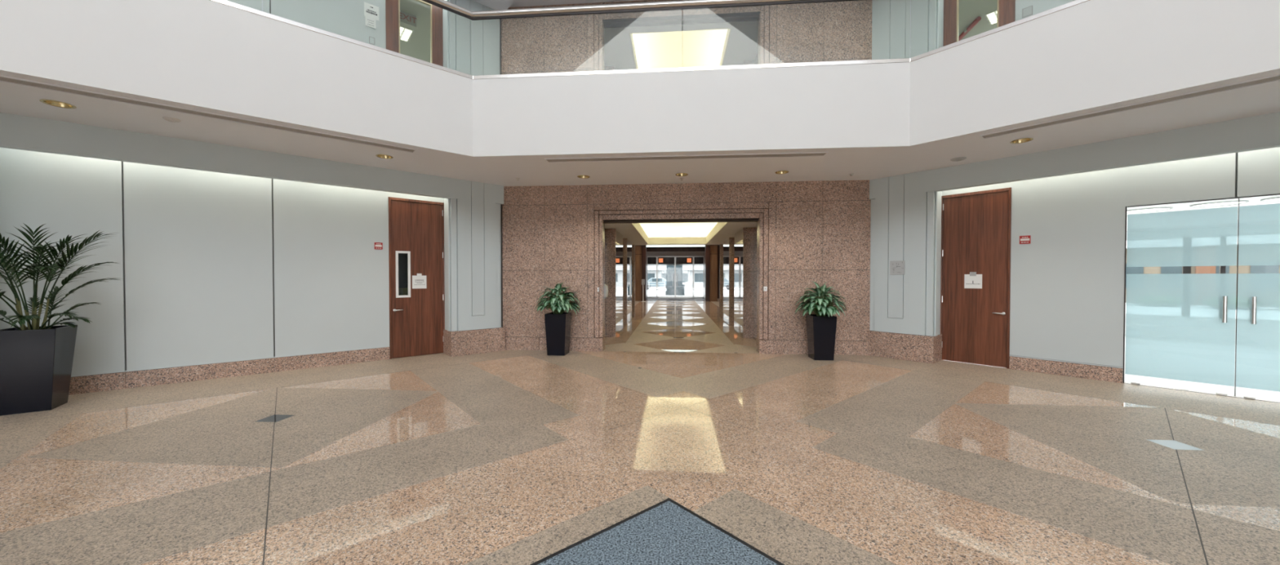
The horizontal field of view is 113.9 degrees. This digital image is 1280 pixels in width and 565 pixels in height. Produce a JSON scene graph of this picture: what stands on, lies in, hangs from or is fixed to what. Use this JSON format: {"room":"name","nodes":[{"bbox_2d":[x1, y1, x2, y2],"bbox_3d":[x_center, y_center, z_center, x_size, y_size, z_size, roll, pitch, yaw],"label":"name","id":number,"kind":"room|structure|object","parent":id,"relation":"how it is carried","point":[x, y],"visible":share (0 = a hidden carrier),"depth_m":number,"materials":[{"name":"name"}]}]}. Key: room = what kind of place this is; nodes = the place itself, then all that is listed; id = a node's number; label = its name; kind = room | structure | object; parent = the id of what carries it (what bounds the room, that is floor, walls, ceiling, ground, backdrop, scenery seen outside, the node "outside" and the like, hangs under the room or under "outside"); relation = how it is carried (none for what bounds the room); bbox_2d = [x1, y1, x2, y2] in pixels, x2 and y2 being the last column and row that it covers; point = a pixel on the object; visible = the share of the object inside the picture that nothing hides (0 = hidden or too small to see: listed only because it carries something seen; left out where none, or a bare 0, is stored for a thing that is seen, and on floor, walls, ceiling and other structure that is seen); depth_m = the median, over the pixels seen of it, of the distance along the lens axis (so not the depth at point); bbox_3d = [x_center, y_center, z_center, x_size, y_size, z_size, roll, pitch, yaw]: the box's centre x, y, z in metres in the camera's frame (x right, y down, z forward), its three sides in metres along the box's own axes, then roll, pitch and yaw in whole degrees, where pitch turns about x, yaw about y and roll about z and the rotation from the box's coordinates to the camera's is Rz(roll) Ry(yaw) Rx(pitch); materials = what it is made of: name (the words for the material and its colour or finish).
{"room":"lobby","nodes":[
{"label":"lobby","id":0,"kind":"room"},
{"bbox_2d":[0,0,444,377],"bbox_3d":[-5.987,-2.072,6.764,5.300,7.060,0.092,-1,1,-40],"label":"wall","id":1,"kind":"structure","parent":0,"point":[211,267],"depth_m":6.28,"materials":[{"name":"grey paint"}]},
{"bbox_2d":[68,346,389,395],"bbox_3d":[-6.323,1.348,6.500,4.181,0.228,0.070,-1,1,-40],"label":"baseboard","id":2,"kind":"structure","parent":1,"relation":"attached to","point":[127,380],"depth_m":6.33,"materials":[{"name":"stone"}]},
{"bbox_2d":[364,15,376,29],"bbox_3d":[-4.910,-4.744,7.588,0.165,0.180,0.005,-1,1,-40],"label":"paper notice","id":3,"kind":"object","parent":1,"relation":"attached to","point":[371,22],"visible":1,"depth_m":7.59,"materials":[{"name":"white paper"}]},
{"bbox_2d":[364,1,378,20],"bbox_3d":[-4.900,-4.949,7.601,0.230,0.250,0.005,-1,1,-40],"label":"paper notice","id":4,"kind":"object","parent":1,"relation":"attached to","point":[371,11],"visible":1,"depth_m":7.59,"materials":[{"name":"white paper"}]},
{"bbox_2d":[368,35,374,44],"bbox_3d":[-4.899,-4.419,7.606,0.090,0.130,0.010,-1,1,-40],"label":"wall plate","id":5,"kind":"object","parent":1,"relation":"attached to","point":[371,40],"visible":1,"depth_m":7.60,"materials":[{"name":"grey plastic"}]},
{"bbox_2d":[374,242,382,249],"bbox_3d":[-4.843,-0.676,7.707,0.130,0.127,0.008,-1,1,-40],"label":"safety sign","id":6,"kind":"object","parent":1,"relation":"attached to","point":[377,245],"visible":1,"depth_m":7.71,"materials":[{"name":"red plastic"}]},
{"bbox_2d":[385,0,443,66],"bbox_3d":[-4.353,-4.151,8.095,1.020,2.860,0.080,-1,1,-40],"label":"door","id":7,"kind":"structure","parent":1,"relation":"in","point":[392,6],"depth_m":8.18,"materials":[{"name":"brown wood"}]},
{"bbox_2d":[388,196,444,359],"bbox_3d":[-4.362,-0.086,8.170,0.990,3.050,0.178,-1,1,-40],"label":"door","id":8,"kind":"structure","parent":1,"relation":"in","point":[415,227],"depth_m":8.14,"materials":[{"name":"brown wood"}]},
{"bbox_2d":[412,273,426,288],"bbox_3d":[-4.327,-0.029,8.165,0.253,0.295,0.006,-1,1,-40],"label":"paper notice","id":9,"kind":"object","parent":8,"relation":"attached to","point":[419,281],"visible":1,"depth_m":8.16,"materials":[{"name":"white paper"}]},
{"bbox_2d":[398,253,407,288],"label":"window","id":10,"kind":"structure","parent":0,"point":[402,257],"depth_m":10.27,"materials":[{"name":"black"}]},
{"bbox_2d":[400,0,430,62],"bbox_3d":[-6.038,-4.185,9.496,3.900,2.990,4.160,-1,1,-40],"label":"ceiling","id":11,"kind":"structure","parent":0,"point":[418,46],"depth_m":9.39,"materials":[{"name":"beige paint"}]},
{"bbox_2d":[400,25,413,41],"bbox_3d":[-5.433,-5.609,9.329,0.530,0.034,0.570,-1,1,-40],"label":"ceiling troffer","id":12,"kind":"structure","parent":11,"relation":"attached to","point":[406,33],"depth_m":9.37,"materials":[{"name":"white plastic"}]},
{"bbox_2d":[400,10,417,27],"bbox_3d":[-4.835,-5.483,8.653,0.342,0.230,0.037,-1,1,-40],"label":"exit sign","id":13,"kind":"object","parent":11,"relation":"attached to","point":[406,18],"visible":0.84,"depth_m":8.65,"materials":[{"name":"grey plastic"}]},
{"bbox_2d":[442,0,500,75],"bbox_3d":[-3.464,-4.177,8.562,1.050,2.900,0.580,-1,1,-40],"label":"wall","id":14,"kind":"structure","parent":0,"point":[471,47],"depth_m":8.29,"materials":[{"name":"grey paint"}]},
{"bbox_2d":[443,178,505,356],"bbox_3d":[-3.446,-0.302,8.617,1.080,3.470,0.600,-1,1,-40],"label":"wall","id":15,"kind":"structure","parent":0,"point":[472,220],"depth_m":8.36,"materials":[{"name":"grey paint"}]},
{"bbox_2d":[472,0,515,9],"bbox_3d":[0.103,-5.592,-0.415,18.500,0.205,17.900,0,1,5],"label":"ceiling","id":16,"kind":"structure","parent":0,"point":[494,4],"depth_m":8.38,"materials":[{"name":"paint"}]},
{"bbox_2d":[509,0,637,7],"bbox_3d":[0.756,-5.860,7.685,7.900,0.190,2.800,0,1,5],"label":"ceiling","id":17,"kind":"structure","parent":0,"point":[517,2],"depth_m":8.57,"materials":[{"name":"paint"}]},
{"bbox_2d":[605,66,615,70],"bbox_3d":[-0.691,-4.162,11.507,0.250,2.790,1.620,0,1,5],"label":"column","id":18,"kind":"structure","parent":0,"point":[607,68],"depth_m":10.68,"materials":[{"name":"paint"}]},
{"bbox_2d":[606,228,615,336],"bbox_3d":[-0.691,-0.002,11.564,0.250,2.790,1.620,0,1,5],"label":"column","id":19,"kind":"structure","parent":0,"point":[611,233],"depth_m":10.76,"materials":[{"name":"stone"}]},
{"bbox_2d":[615,229,622,335],"bbox_3d":[-0.580,-0.008,11.574,0.019,2.760,1.554,0,1,5],"label":"mirror panel","id":20,"kind":"object","parent":19,"relation":"attached to","point":[619,237],"visible":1,"depth_m":11.51,"materials":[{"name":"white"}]},
{"bbox_2d":[622,238,626,324],"bbox_3d":[-0.476,-0.039,14.225,0.250,2.790,1.620,0,1,5],"label":"column","id":21,"kind":"structure","parent":0,"point":[624,240],"depth_m":13.41,"materials":[{"name":"stone"}]},
{"bbox_2d":[626,239,631,324],"bbox_3d":[-0.366,-0.044,14.235,0.019,2.760,1.554,0,1,5],"label":"mirror panel","id":22,"kind":"object","parent":21,"relation":"attached to","point":[628,242],"visible":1,"depth_m":14.05,"materials":[{"name":"silver metal"}]},
{"bbox_2d":[631,244,635,316],"bbox_3d":[-0.315,-0.066,16.228,0.250,2.790,0.300,0,1,5],"label":"column","id":23,"kind":"structure","parent":0,"point":[633,246],"depth_m":16.07,"materials":[{"name":"stone"}]},
{"bbox_2d":[0,298,1279,564],"bbox_3d":[0.997,1.403,10.775,18.400,0.001,40.400,0,1,5],"label":"floor","id":24,"kind":"structure","parent":0,"point":[505,457],"depth_m":3.48,"materials":[{"name":"stone"}]},
{"bbox_2d":[0,222,120,415],"bbox_3d":[-7.018,0.387,4.668,1.539,2.199,1.156,-1,1,-39],"label":"potted palm","id":25,"kind":"object","parent":24,"relation":"on","point":[36,362],"visible":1,"depth_m":4.78,"materials":[{"name":"black"}]},
{"bbox_2d":[534,282,581,355],"bbox_3d":[-1.643,0.717,8.286,0.930,1.441,0.826,0,1,5],"label":"potted plant","id":26,"kind":"object","parent":24,"relation":"on","point":[557,322],"visible":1,"depth_m":8.18,"materials":[{"name":"green plant"}]},
{"bbox_2d":[635,244,646,301],"bbox_3d":[0.039,-0.841,26.875,0.740,4.050,0.700,0,1,5],"label":"pier","id":27,"kind":"object","parent":24,"relation":"on","point":[640,250],"visible":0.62,"depth_m":26.58,"materials":[{"name":"brown wood"}]},
{"bbox_2d":[640,279,645,302],"bbox_3d":[0.196,0.496,25.977,0.320,1.400,0.320,0,1,5],"label":"stand","id":28,"kind":"object","parent":24,"relation":"on","point":[642,280],"visible":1,"depth_m":25.90,"materials":[{"name":"white metal"}]},
{"bbox_2d":[529,497,784,564],"bbox_3d":[0.073,1.526,1.299,2.291,0.011,2.291,-1,1,-40],"label":"floor mat","id":29,"kind":"object","parent":24,"relation":"on","point":[666,532],"visible":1,"depth_m":2.38,"materials":[{"name":"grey carpet"}]},
{"bbox_2d":[646,297,704,300],"bbox_3d":[2.424,1.156,28.491,4.080,0.012,2.650,0,1,5],"label":"entrance mat","id":30,"kind":"object","parent":24,"relation":"on","point":[647,299],"visible":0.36,"depth_m":28.58,"materials":[{"name":"black rubber"}]},
{"bbox_2d":[704,244,717,301],"bbox_3d":[4.524,-0.836,26.513,0.740,4.050,0.700,0,1,5],"label":"pier","id":31,"kind":"object","parent":24,"relation":"on","point":[710,251],"visible":0.8,"depth_m":26.20,"materials":[{"name":"brown wood"}]},
{"bbox_2d":[795,280,846,360],"bbox_3d":[3.406,0.708,7.867,0.936,1.470,0.838,0,1,5],"label":"potted plant","id":32,"kind":"object","parent":24,"relation":"on","point":[820,326],"visible":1,"depth_m":7.71,"materials":[{"name":"green plant"}]},
{"bbox_2d":[0,0,1279,156],"bbox_3d":[0.107,-2.513,-0.324,13.871,1.216,13.640,0,1,5],"label":"wall","id":33,"kind":"structure","parent":0,"point":[208,54],"depth_m":5.32,"materials":[{"name":"white paint"}]},
{"bbox_2d":[0,112,457,199],"bbox_3d":[-5.615,-1.811,6.462,5.270,0.395,0.120,-1,1,-40],"label":"trim","id":34,"kind":"structure","parent":33,"relation":"attached to","point":[21,132],"depth_m":5.87,"materials":[{"name":"grey paint"}]},
{"bbox_2d":[209,0,1089,79],"bbox_3d":[0.107,-3.658,-0.339,13.735,1.074,13.504,0,1,5],"label":"glass balustrade","id":35,"kind":"object","parent":33,"relation":"on","point":[678,4],"visible":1,"depth_m":6.28,"materials":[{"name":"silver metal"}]},
{"bbox_2d":[926,111,1279,191],"bbox_3d":[6.901,-1.798,5.510,0.120,0.395,5.270,-1,1,-40],"label":"trim","id":36,"kind":"structure","parent":33,"relation":"attached to","point":[1262,131],"depth_m":5.74,"materials":[{"name":"grey paint"}]},
{"bbox_2d":[0,68,1279,186],"bbox_3d":[0.107,-1.976,-0.317,18.500,0.140,18.000,0,1,5],"label":"ceiling","id":37,"kind":"structure","parent":0,"point":[867,162],"depth_m":5.99,"materials":[{"name":"paint"}]},
{"bbox_2d":[39,99,76,108],"bbox_3d":[-6.420,-2.038,4.593,0.240,0.150,0.240,0,1,5],"label":"recessed light","id":38,"kind":"object","parent":37,"relation":"in","point":[54,103],"visible":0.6,"depth_m":4.63,"materials":[{"name":"gold metal"}]},
{"bbox_2d":[162,116,181,122],"bbox_3d":[-5.662,-1.962,5.035,0.150,0.034,0.150,0,1,5],"label":"smoke detector","id":39,"kind":"object","parent":37,"relation":"attached to","point":[167,118],"visible":1,"depth_m":5.01,"materials":[{"name":"white paint"}]},
{"bbox_2d":[0,75,416,152],"bbox_3d":[-4.851,-1.973,5.084,3.786,0.012,0.191,-1,1,-40],"label":"air slot","id":40,"kind":"object","parent":37,"relation":"attached to","point":[7,79],"visible":1,"depth_m":4.76,"materials":[{"name":"grey metal"}]},
{"bbox_2d":[375,154,393,159],"bbox_3d":[-4.051,-2.065,6.599,0.240,0.150,0.240,0,1,5],"label":"recessed light","id":41,"kind":"object","parent":37,"relation":"in","point":[381,156],"visible":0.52,"depth_m":6.66,"materials":[{"name":"gold metal"}]},
{"bbox_2d":[577,174,590,178],"bbox_3d":[-1.075,-2.083,7.924,0.240,0.150,0.240,0,1,5],"label":"recessed light","id":42,"kind":"object","parent":37,"relation":"in","point":[584,176],"visible":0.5,"depth_m":8.00,"materials":[{"name":"gold metal"}]},
{"bbox_2d":[675,173,688,176],"bbox_3d":[0.778,-2.081,7.765,0.240,0.150,0.240,0,1,5],"label":"recessed light","id":43,"kind":"object","parent":37,"relation":"in","point":[677,174],"visible":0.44,"depth_m":7.84,"materials":[{"name":"gold metal"}]},
{"bbox_2d":[544,151,828,162],"bbox_3d":[0.677,-1.994,6.638,4.436,0.012,0.191,0,1,5],"label":"air slot","id":44,"kind":"object","parent":37,"relation":"attached to","point":[815,153],"visible":1,"depth_m":6.61,"materials":[{"name":"grey metal"}]},
{"bbox_2d":[775,170,789,173],"bbox_3d":[2.590,-2.079,7.589,0.240,0.150,0.240,0,1,5],"label":"recessed light","id":45,"kind":"object","parent":37,"relation":"in","point":[779,171],"visible":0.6,"depth_m":7.66,"materials":[{"name":"gold metal"}]},
{"bbox_2d":[950,156,966,161],"bbox_3d":[5.149,-1.985,6.732,0.210,0.034,0.210,0,1,5],"label":"ceiling speaker","id":46,"kind":"object","parent":37,"relation":"attached to","point":[960,158],"visible":1,"depth_m":6.69,"materials":[{"name":"grey metal"}]},
{"bbox_2d":[1010,137,1033,143],"bbox_3d":[5.348,-2.055,5.832,0.240,0.150,0.240,0,1,5],"label":"recessed light","id":47,"kind":"object","parent":37,"relation":"in","point":[1024,140],"visible":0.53,"depth_m":5.88,"materials":[{"name":"gold metal"}]},
{"bbox_2d":[979,74,1279,138],"bbox_3d":[5.881,-1.961,4.233,0.191,0.012,3.786,-1,1,-40],"label":"air slot","id":48,"kind":"object","parent":37,"relation":"attached to","point":[1273,77],"visible":1,"depth_m":4.59,"materials":[{"name":"grey metal"}]},
{"bbox_2d":[646,251,704,256],"bbox_3d":[2.542,-2.057,29.902,4.160,0.340,0.170,0,1,5],"label":"wall","id":49,"kind":"structure","parent":0,"point":[648,253],"depth_m":29.81,"materials":[{"name":"grey"}]},
{"bbox_2d":[604,20,758,70],"bbox_3d":[1.140,-6.155,12.452,4.000,1.170,7.428,0,1,5],"label":"ceiling","id":50,"kind":"structure","parent":0,"point":[701,47],"depth_m":10.73,"materials":[{"name":"white paint"}]},
{"bbox_2d":[604,222,757,244],"bbox_3d":[1.140,-1.996,12.509,4.000,1.170,7.428,0,1,5],"label":"ceiling","id":51,"kind":"structure","parent":0,"point":[701,233],"depth_m":15.79,"materials":[{"name":"white paint"}]},
{"bbox_2d":[646,244,719,298],"bbox_3d":[2.543,-0.908,29.943,10.000,4.100,0.120,0,1,5],"label":"wall","id":52,"kind":"structure","parent":0,"point":[655,248],"depth_m":29.81,"materials":[{"name":"brown wood"}]},
{"bbox_2d":[646,256,657,297],"bbox_3d":[0.862,-0.374,30.061,0.730,3.030,0.070,0,1,5],"label":"door","id":53,"kind":"structure","parent":52,"relation":"in","point":[646,256],"depth_m":30.03,"materials":[{"name":"grey metal"}]},
{"bbox_2d":[657,256,675,297],"bbox_3d":[1.880,-0.373,29.937,1.280,3.030,0.152,0,1,5],"label":"door","id":54,"kind":"structure","parent":52,"relation":"in","point":[657,256],"depth_m":29.94,"materials":[{"name":"grey metal"}]},
{"bbox_2d":[675,256,693,297],"bbox_3d":[3.176,-0.371,29.833,1.280,3.030,0.152,0,1,5],"label":"door","id":55,"kind":"structure","parent":52,"relation":"in","point":[675,256],"depth_m":29.84,"materials":[{"name":"grey metal"}]},
{"bbox_2d":[693,256,704,298],"bbox_3d":[4.211,-0.371,29.791,0.750,3.030,0.070,0,1,5],"label":"door","id":56,"kind":"structure","parent":52,"relation":"in","point":[694,256],"depth_m":29.73,"materials":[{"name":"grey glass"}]},
{"bbox_2d":[499,0,872,355],"bbox_3d":[0.829,-2.178,8.648,9.200,7.220,0.330,0,1,5],"label":"wall","id":57,"kind":"structure","parent":0,"point":[818,232],"depth_m":8.51,"materials":[{"name":"stone"}]},
{"bbox_2d":[719,244,723,317],"bbox_3d":[3.168,-0.062,15.948,0.250,2.790,0.300,0,1,5],"label":"column","id":58,"kind":"structure","parent":0,"point":[721,246],"depth_m":15.81,"materials":[{"name":"stone"}]},
{"bbox_2d":[723,237,734,325],"bbox_3d":[3.006,-0.035,13.944,0.250,2.790,1.620,0,1,5],"label":"column","id":59,"kind":"structure","parent":0,"point":[731,240],"depth_m":13.14,"materials":[{"name":"stone"}]},
{"bbox_2d":[723,238,728,324],"bbox_3d":[2.899,-0.040,13.972,0.019,2.760,1.554,0,1,5],"label":"mirror panel","id":60,"kind":"object","parent":59,"relation":"attached to","point":[726,244],"visible":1,"depth_m":13.95,"materials":[{"name":"white"}]},
{"bbox_2d":[735,227,753,337],"bbox_3d":[2.792,0.001,11.283,0.250,2.790,1.620,0,1,5],"label":"column","id":61,"kind":"structure","parent":0,"point":[748,233],"depth_m":10.48,"materials":[{"name":"stone"}]},
{"bbox_2d":[733,228,743,336],"bbox_3d":[2.684,-0.004,11.311,0.019,2.760,1.554,0,1,5],"label":"mirror panel","id":62,"kind":"object","parent":61,"relation":"attached to","point":[738,275],"visible":1,"depth_m":11.31,"materials":[{"name":"white"}]},
{"bbox_2d":[743,60,754,64],"bbox_3d":[2.792,-4.158,11.227,0.250,2.790,1.620,0,1,5],"label":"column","id":63,"kind":"structure","parent":0,"point":[746,62],"depth_m":10.40,"materials":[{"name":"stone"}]},
{"bbox_2d":[754,53,757,64],"bbox_3d":[3.096,-4.183,12.322,0.175,2.810,7.428,0,1,5],"label":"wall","id":64,"kind":"structure","parent":0,"point":[756,57],"depth_m":10.14,"materials":[{"name":"white paint"}]},
{"bbox_2d":[866,170,942,364],"bbox_3d":[5.072,-0.294,8.019,0.600,3.470,1.170,-1,1,-40],"label":"wall","id":65,"kind":"structure","parent":0,"point":[905,220],"depth_m":7.73,"materials":[{"name":"grey paint"}]},
{"bbox_2d":[889,260,905,274],"bbox_3d":[4.849,-0.278,7.843,0.010,0.262,0.250,-1,1,-40],"label":"wall plaque","id":66,"kind":"object","parent":65,"relation":"attached to","point":[896,267],"visible":1,"depth_m":7.84,"materials":[{"name":"grey plastic"}]},
{"bbox_2d":[871,0,943,59],"bbox_3d":[5.090,-4.169,7.962,0.580,2.900,1.140,-1,1,-40],"label":"wall","id":67,"kind":"structure","parent":0,"point":[901,28],"depth_m":7.71,"materials":[{"name":"grey paint"}]},
{"bbox_2d":[958,0,997,40],"bbox_3d":[7.809,-4.170,8.438,4.160,2.990,3.900,-1,1,-40],"label":"wall","id":68,"kind":"structure","parent":0,"point":[969,10],"depth_m":8.75,"materials":[{"name":"white paint"}]},
{"bbox_2d":[958,16,981,40],"bbox_3d":[7.268,-5.577,9.406,0.117,0.103,1.298,0,1,11],"label":"ceiling pipe","id":69,"kind":"object","parent":68,"relation":"attached to","point":[966,29],"visible":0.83,"depth_m":9.10,"materials":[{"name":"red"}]},
{"bbox_2d":[984,9,996,24],"bbox_3d":[7.584,-5.601,8.706,0.530,0.034,0.490,-1,1,-40],"label":"ceiling troffer","id":70,"kind":"structure","parent":68,"relation":"attached to","point":[991,16],"depth_m":8.78,"materials":[{"name":"white plastic"}]},
{"bbox_2d":[942,0,1279,375],"bbox_3d":[7.316,-2.058,5.749,0.092,7.060,5.300,-1,1,-40],"label":"wall","id":71,"kind":"structure","parent":0,"point":[1067,303],"depth_m":6.34,"materials":[{"name":"grey paint"}]},
{"bbox_2d":[940,186,1011,368],"bbox_3d":[5.933,-0.076,7.397,0.178,3.050,0.990,-1,1,-40],"label":"door","id":72,"kind":"structure","parent":71,"relation":"in","point":[976,226],"depth_m":7.34,"materials":[{"name":"brown wood"}]},
{"bbox_2d":[964,271,982,288],"bbox_3d":[5.910,-0.041,7.384,0.006,0.290,0.250,-1,1,-40],"label":"paper notice","id":73,"kind":"object","parent":72,"relation":"attached to","point":[972,280],"visible":1,"depth_m":7.38,"materials":[{"name":"white paper"}]},
{"bbox_2d":[942,0,1015,46],"bbox_3d":[5.921,-4.140,7.324,0.080,2.860,1.020,-1,1,-40],"label":"door","id":74,"kind":"structure","parent":71,"relation":"in","point":[1006,9],"depth_m":7.53,"materials":[{"name":"brown wood"}]},
{"bbox_2d":[1019,235,1031,244],"bbox_3d":[6.341,-0.703,6.856,0.008,0.136,0.135,-1,1,-40],"label":"safety sign","id":75,"kind":"object","parent":71,"relation":"attached to","point":[1023,239],"visible":1,"depth_m":6.85,"materials":[{"name":"red plastic"}]},
{"bbox_2d":[1022,5,1032,17],"bbox_3d":[6.338,-4.428,6.808,0.010,0.150,0.130,-1,1,-40],"label":"wall plate","id":76,"kind":"object","parent":71,"relation":"attached to","point":[1026,11],"visible":1,"depth_m":6.80,"materials":[{"name":"grey"}]},
{"bbox_2d":[1008,355,1122,382],"bbox_3d":[7.599,1.370,5.434,0.070,0.212,4.183,-1,1,-40],"label":"baseboard","id":77,"kind":"structure","parent":71,"relation":"attached to","point":[1047,366],"depth_m":6.48,"materials":[{"name":"stone"}]},
{"bbox_2d":[1124,198,1239,395],"bbox_3d":[7.346,0.196,5.679,0.142,2.553,0.925,-1,1,-45],"label":"door","id":78,"kind":"structure","parent":71,"relation":"in","point":[1180,326],"depth_m":5.67,"materials":[{"name":"clear glass"}]},
{"bbox_2d":[1122,193,1279,403],"bbox_3d":[7.676,0.192,5.356,0.074,2.570,1.883,-1,1,-40],"label":"door frame","id":79,"kind":"structure","parent":71,"relation":"attached to","point":[1277,193],"depth_m":5.92,"materials":[{"name":"grey metal"}]},
{"bbox_2d":[1235,195,1279,399],"bbox_3d":[7.986,0.205,5.012,0.142,2.553,0.925,-1,1,-45],"label":"door","id":80,"kind":"structure","parent":71,"relation":"in","point":[1258,295],"depth_m":5.22,"materials":[{"name":"clear glass"}]},
{"bbox_2d":[1124,231,1239,340],"bbox_3d":[14.752,0.007,8.691,0.250,2.850,8.300,-1,1,-40],"label":"wall","id":81,"kind":"structure","parent":0,"point":[1185,269],"depth_m":10.13,"materials":[{"name":"white paint"}]},
{"bbox_2d":[1122,335,1279,401],"bbox_3d":[11.881,1.495,6.268,7.590,0.059,8.300,-1,1,-40],"label":"floor","id":82,"kind":"structure","parent":0,"point":[1162,382],"depth_m":5.84,"materials":[{"name":"white"}]},
{"bbox_2d":[1126,195,1279,231],"bbox_3d":[11.870,-1.335,6.219,7.420,0.100,8.300,-1,1,-40],"label":"ceiling","id":83,"kind":"structure","parent":0,"point":[1252,201],"depth_m":6.99,"materials":[{"name":"white paint"}]},
{"bbox_2d":[1126,207,1172,213],"bbox_3d":[9.029,-1.287,7.414,0.570,0.020,0.570,0,1,5],"label":"recessed light","id":84,"kind":"object","parent":83,"relation":"in","point":[1151,209],"visible":0.85,"depth_m":7.42,"materials":[{"name":"grey"}]},
{"bbox_2d":[1126,208,1169,212],"bbox_3d":[9.029,-1.292,7.414,0.510,0.007,0.510,0,1,5],"label":"diffuser","id":85,"kind":"object","parent":84,"relation":"attached to","point":[1142,210],"depth_m":7.42,"materials":[{"name":"white plastic"}]},
{"bbox_2d":[1190,200,1248,207],"bbox_3d":[9.432,-1.278,6.785,0.570,0.020,0.570,0,1,5],"label":"recessed light","id":86,"kind":"object","parent":83,"relation":"in","point":[1241,202],"visible":0.99,"depth_m":6.76,"materials":[{"name":"grey"}]},
{"bbox_2d":[1193,201,1244,206],"bbox_3d":[9.432,-1.283,6.785,0.510,0.007,0.510,0,1,5],"label":"diffuser","id":87,"kind":"object","parent":86,"relation":"attached to","point":[1215,203],"depth_m":6.77,"materials":[{"name":"white plastic"}]},
{"bbox_2d":[1260,196,1279,201],"bbox_3d":[9.822,-1.271,6.250,0.570,0.020,0.570,0,1,5],"label":"recessed light","id":88,"kind":"object","parent":83,"relation":"in","point":[1276,198],"visible":1,"depth_m":6.40,"materials":[{"name":"grey"}]},
{"bbox_2d":[1263,198,1279,200],"bbox_3d":[9.822,-1.276,6.250,0.510,0.007,0.510,0,1,5],"label":"diffuser","id":89,"kind":"object","parent":88,"relation":"attached to","point":[1265,199],"depth_m":6.40,"materials":[{"name":"white plastic"}]},
{"bbox_3d":[3.096,-0.024,12.378,0.175,2.810,7.428,0,1,5],"label":"wall","id":90,"kind":"structure","parent":0,"visible":0},
{"bbox_2d":[752,225,757,339],"bbox_3d":[2.774,0.020,9.575,0.013,2.760,1.780,0,1,5],"label":"mirror panel","id":91,"kind":"object","parent":90,"relation":"attached to","point":[755,228],"visible":0.36,"depth_m":10.23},
{"bbox_3d":[-0.816,-0.028,12.693,0.175,2.810,7.428,0,1,5],"label":"wall","id":92,"kind":"structure","parent":0,"visible":0},
{"bbox_2d":[604,228,606,337],"bbox_3d":[-0.947,0.016,9.875,0.013,2.760,1.780,0,1,5],"label":"mirror panel","id":93,"kind":"object","parent":92,"relation":"attached to","point":[605,228],"visible":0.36,"depth_m":10.71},
{"bbox_2d":[604,284,608,298],"bbox_3d":[-0.855,0.199,9.598,0.215,0.340,0.250,0,1,5],"label":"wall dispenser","id":94,"kind":"object","parent":93,"relation":"attached to","point":[606,286],"visible":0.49,"depth_m":9.51,"materials":[{"name":"white plastic"}]},
{"label":"outside","id":95,"kind":"structure","parent":0,"visible":0},
{"bbox_3d":[36.481,1.518,24.378,87.009,0.300,87.010,0,1,5],"label":"lot","id":96,"kind":"object","parent":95,"visible":0},
{"bbox_2d":[1125,240,1279,301],"bbox_3d":[36.652,-0.984,24.490,4.600,4.800,60.000,-1,1,-40],"label":"building","id":97,"kind":"structure","parent":96,"relation":"on","point":[1242,268],"depth_m":24.70,"materials":[{"name":"white paint"}]},
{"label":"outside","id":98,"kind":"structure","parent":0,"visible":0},
{"bbox_2d":[647,286,703,297],"bbox_3d":[6.160,0.691,74.863,120.000,0.280,89.800,0,1,5],"label":"street","id":99,"kind":"structure","parent":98,"point":[697,292],"depth_m":41.18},
{"bbox_2d":[647,281,665,292],"bbox_3d":[0.911,0.462,42.073,3.269,1.070,0.080,0,1,5],"label":"railing","id":100,"kind":"object","parent":99,"relation":"on","point":[647,282],"visible":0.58,"depth_m":41.99,"materials":[{"name":"metal"}]},
{"bbox_2d":[647,277,666,288],"bbox_3d":[2.307,0.130,51.989,4.190,1.414,1.800,0,1,5],"label":"parked car","id":101,"kind":"object","parent":99,"relation":"on","point":[653,279],"visible":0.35,"depth_m":51.19,"materials":[{"name":"grey paint"}]},
{"bbox_2d":[665,265,684,295],"bbox_3d":[3.026,-0.454,35.945,1.600,3.070,1.250,0,1,5],"label":"column","id":102,"kind":"structure","parent":99,"relation":"on","point":[680,289],"depth_m":35.45,"materials":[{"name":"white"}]},
{"bbox_2d":[647,265,703,286],"bbox_3d":[5.711,-2.383,69.239,80.000,6.020,9.400,0,1,5],"label":"building","id":103,"kind":"structure","parent":99,"relation":"on","point":[698,270],"depth_m":65.52,"materials":[{"name":"concrete"}]},
{"bbox_2d":[685,281,703,292],"bbox_3d":[6.194,0.468,41.647,3.269,1.070,0.080,0,1,5],"label":"railing","id":104,"kind":"object","parent":99,"relation":"on","point":[686,282],"visible":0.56,"depth_m":41.68,"materials":[{"name":"metal"}]},
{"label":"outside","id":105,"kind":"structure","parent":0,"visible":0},
{"bbox_2d":[647,256,703,265],"bbox_3d":[2.743,-1.831,32.413,16.000,0.920,3.900,0,1,5],"label":"ceiling","id":106,"kind":"structure","parent":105,"point":[651,260],"depth_m":30.49,"materials":[{"name":"grey metal"}]},
{"bbox_2d":[657,257,663,262],"bbox_3d":[1.535,-1.615,30.491,0.400,0.380,0.130,0,1,5],"label":"lamp","id":107,"kind":"object","parent":106,"relation":"attached to","point":[660,260],"visible":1,"depth_m":30.43,"materials":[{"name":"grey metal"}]},
{"bbox_2d":[686,257,692,262],"bbox_3d":[3.578,-1.613,30.326,0.400,0.380,0.130,0,1,5],"label":"lamp","id":108,"kind":"object","parent":106,"relation":"attached to","point":[688,260],"visible":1,"depth_m":30.27,"materials":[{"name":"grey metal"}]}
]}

